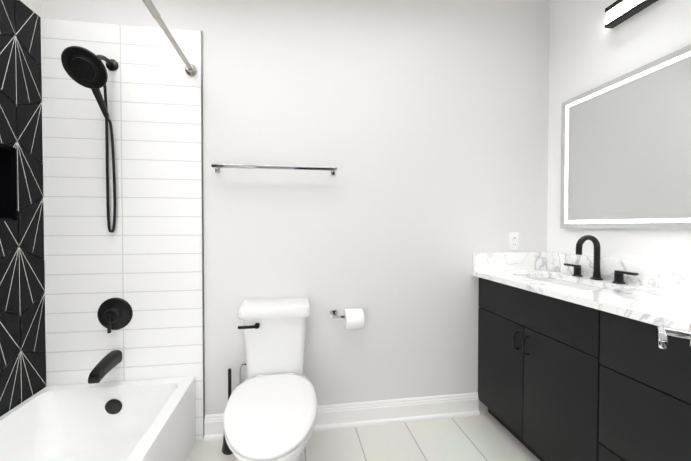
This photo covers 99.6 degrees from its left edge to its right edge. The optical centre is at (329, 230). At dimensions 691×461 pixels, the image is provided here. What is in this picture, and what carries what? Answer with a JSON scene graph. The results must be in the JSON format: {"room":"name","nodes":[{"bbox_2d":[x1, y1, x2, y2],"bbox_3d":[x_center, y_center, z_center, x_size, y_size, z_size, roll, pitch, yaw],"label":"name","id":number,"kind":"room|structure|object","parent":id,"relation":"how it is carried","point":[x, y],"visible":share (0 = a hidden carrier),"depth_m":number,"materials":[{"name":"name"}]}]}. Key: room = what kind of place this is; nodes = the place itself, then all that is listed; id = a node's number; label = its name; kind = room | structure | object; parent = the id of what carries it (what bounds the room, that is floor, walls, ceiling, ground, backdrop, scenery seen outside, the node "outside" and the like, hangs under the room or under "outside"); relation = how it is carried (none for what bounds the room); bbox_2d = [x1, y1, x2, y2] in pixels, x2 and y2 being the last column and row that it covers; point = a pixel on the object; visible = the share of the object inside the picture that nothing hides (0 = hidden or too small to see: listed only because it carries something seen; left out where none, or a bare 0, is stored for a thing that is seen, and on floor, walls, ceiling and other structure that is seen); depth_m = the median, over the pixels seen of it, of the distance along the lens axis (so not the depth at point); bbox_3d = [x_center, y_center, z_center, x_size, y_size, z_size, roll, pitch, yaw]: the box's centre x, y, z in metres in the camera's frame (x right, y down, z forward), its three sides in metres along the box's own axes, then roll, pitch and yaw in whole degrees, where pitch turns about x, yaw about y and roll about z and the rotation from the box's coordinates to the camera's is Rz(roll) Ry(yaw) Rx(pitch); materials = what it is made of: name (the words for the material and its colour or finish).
{"room":"bathroom","nodes":[
{"label":"bathroom","id":0,"kind":"room"},
{"bbox_2d":[20,0,41,17],"bbox_3d":[-1.461,-0.191,0.616,0.200,2.750,1.790,0,1,-8],"label":"wall","id":1,"kind":"structure","parent":0,"point":[35,6],"depth_m":1.46,"materials":[{"name":"white paint"}]},
{"bbox_2d":[0,0,45,416],"bbox_3d":[-1.420,0.052,0.686,0.103,2.262,1.672,0,1,-8],"label":"wall tiles","id":2,"kind":"structure","parent":1,"relation":"attached to","point":[22,329],"depth_m":1.38,"materials":[{"name":"black tile"}]},
{"bbox_2d":[42,0,549,414],"bbox_3d":[-0.036,-0.209,1.772,3.175,2.750,0.120,0,1,-8],"label":"wall","id":3,"kind":"structure","parent":0,"point":[422,126],"depth_m":1.75,"materials":[{"name":"white paint"}]},
{"bbox_2d":[41,18,202,439],"bbox_3d":[-1.095,0.039,1.567,0.780,2.260,0.010,0,1,-8],"label":"wall tile","id":4,"kind":"structure","parent":3,"relation":"attached to","point":[144,259],"depth_m":1.56,"materials":[{"name":"white tile"}]},
{"bbox_2d":[61,46,118,232],"bbox_3d":[-1.131,-0.444,1.412,0.176,0.914,0.271,0,1,-8],"label":"shower head","id":5,"kind":"object","parent":4,"relation":"attached to","point":[84,67],"visible":1,"depth_m":1.37},
{"bbox_2d":[88,350,121,383],"bbox_3d":[-1.137,0.686,1.476,0.064,0.084,0.177,0,1,-8],"label":"tub spout","id":6,"kind":"object","parent":4,"relation":"attached to","point":[107,363],"visible":1,"depth_m":1.45,"materials":[{"name":"black metal"}]},
{"bbox_2d":[97,298,132,332],"bbox_3d":[-1.145,0.446,1.530,0.172,0.172,0.062,0,1,-8],"label":"shower valve","id":7,"kind":"object","parent":4,"relation":"attached to","point":[114,313],"visible":1,"depth_m":1.55,"materials":[{"name":"black metal"}]},
{"bbox_2d":[201,31,204,438],"bbox_3d":[-0.706,0.037,1.619,0.005,2.263,0.012,0,1,-8],"label":"trim","id":8,"kind":"structure","parent":3,"relation":"attached to","point":[202,235],"depth_m":1.61,"materials":[{"name":"silver metal"}]},
{"bbox_2d":[237,363,245,385],"bbox_3d":[-0.492,0.827,1.629,0.074,0.199,0.074,0,1,-8],"label":"supply pipe","id":9,"kind":"object","parent":3,"relation":"attached to","point":[241,365],"visible":0.31,"depth_m":1.62,"materials":[{"name":"silver metal"}]},
{"bbox_2d":[211,164,336,174],"bbox_3d":[-0.300,-0.346,1.631,0.675,0.044,0.084,0,1,-8],"label":"towel bar","id":10,"kind":"object","parent":3,"relation":"attached to","point":[216,167],"visible":1,"depth_m":1.59,"materials":[{"name":"silver metal"}]},
{"bbox_2d":[204,392,479,441],"bbox_3d":[0.121,1.101,1.739,1.660,0.130,0.030,0,1,-8],"label":"baseboard","id":11,"kind":"structure","parent":3,"relation":"attached to","point":[360,414],"depth_m":1.77,"materials":[{"name":"white paint"}]},
{"bbox_2d":[330,308,363,328],"bbox_3d":[0.101,0.507,1.680,0.187,0.110,0.120,0,1,-8],"label":"toilet paper holder","id":12,"kind":"object","parent":3,"relation":"attached to","point":[353,318],"visible":1,"depth_m":1.64,"materials":[{"name":"white paper"}]},
{"bbox_2d":[509,232,518,249],"bbox_3d":[1.186,0.070,1.877,0.070,0.116,0.008,0,1,-8],"label":"electrical outlet","id":13,"kind":"object","parent":3,"relation":"attached to","point":[513,240],"visible":1,"depth_m":1.87,"materials":[{"name":"white plastic"}]},
{"bbox_2d":[187,411,539,460],"bbox_3d":[0.127,1.235,0.591,3.175,0.100,2.550,0,1,-8],"label":"floor","id":14,"kind":"structure","parent":0,"point":[485,436],"depth_m":1.59,"materials":[{"name":"tile"}]},
{"bbox_2d":[0,377,194,460],"bbox_3d":[-1.000,1.002,0.754,0.737,0.360,1.651,0,1,-8],"label":"bathtub","id":15,"kind":"object","parent":14,"relation":"on","point":[145,420],"visible":1,"depth_m":1.47,"materials":[{"name":"white ceramic"}]},
{"bbox_2d":[222,368,232,454],"bbox_3d":[-0.534,0.952,1.557,0.084,0.435,0.084,0,1,-8],"label":"toilet brush","id":16,"kind":"object","parent":14,"relation":"on","point":[226,450],"visible":0.46,"depth_m":1.54,"materials":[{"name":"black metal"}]},
{"bbox_2d":[223,298,316,460],"bbox_3d":[-0.259,0.783,1.327,0.386,0.780,0.727,0,1,-8],"label":"toilet","id":17,"kind":"object","parent":14,"relation":"on","point":[270,412],"visible":1,"depth_m":1.34,"materials":[{"name":"white ceramic"}]},
{"bbox_2d":[473,252,690,460],"bbox_3d":[1.246,0.661,1.278,0.527,1.025,1.228,0,1,-8],"label":"bathroom vanity","id":18,"kind":"object","parent":14,"relation":"on","point":[585,367],"visible":1,"depth_m":1.25,"materials":[{"name":"black wood"}]},
{"bbox_2d":[564,235,638,283],"bbox_3d":[1.368,0.141,1.539,0.150,0.236,0.360,0,1,-8],"label":"faucet","id":19,"kind":"object","parent":18,"relation":"on","point":[618,276],"visible":1,"depth_m":1.53,"materials":[{"name":"black metal"}]},
{"bbox_2d":[547,0,690,265],"bbox_3d":[1.649,-0.192,0.714,0.120,2.750,2.430,0,1,-8],"label":"wall","id":20,"kind":"structure","parent":0,"point":[588,50],"depth_m":1.57,"materials":[{"name":"white paint"}]},
{"bbox_2d":[560,44,690,228],"bbox_3d":[1.494,-0.389,1.301,0.028,0.765,0.981,0,1,-8],"label":"led mirror","id":21,"kind":"object","parent":20,"relation":"attached to","point":[625,151],"visible":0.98,"depth_m":1.41,"materials":[{"name":"silver glass"}]},
{"bbox_2d":[605,0,657,28],"bbox_3d":[1.490,-1.101,1.254,0.046,0.099,0.540,0,1,-8],"label":"sconce","id":22,"kind":"object","parent":20,"relation":"attached to","point":[618,12],"visible":1,"depth_m":1.44,"materials":[{"name":"black metal"}]},
{"bbox_2d":[658,323,690,349],"bbox_3d":[0.506,0.169,0.348,0.760,2.022,0.150,-1,1,-42],"label":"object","id":23,"kind":"structure","parent":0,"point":[664,332],"depth_m":0.58,"materials":[{"name":"silver metal"}]},
{"bbox_3d":[0.195,-0.175,-0.376,3.055,2.750,0.860,0,1,-8],"label":"wall","id":24,"kind":"structure","parent":0,"visible":0},
{"bbox_2d":[142,0,196,75],"bbox_3d":[-0.646,-0.862,0.771,0.060,0.060,1.659,0,1,-8],"label":"shower curtain rod","id":25,"kind":"object","parent":24,"relation":"attached to","point":[190,69],"visible":1,"depth_m":1.29,"materials":[{"name":"silver metal"}]}
]}

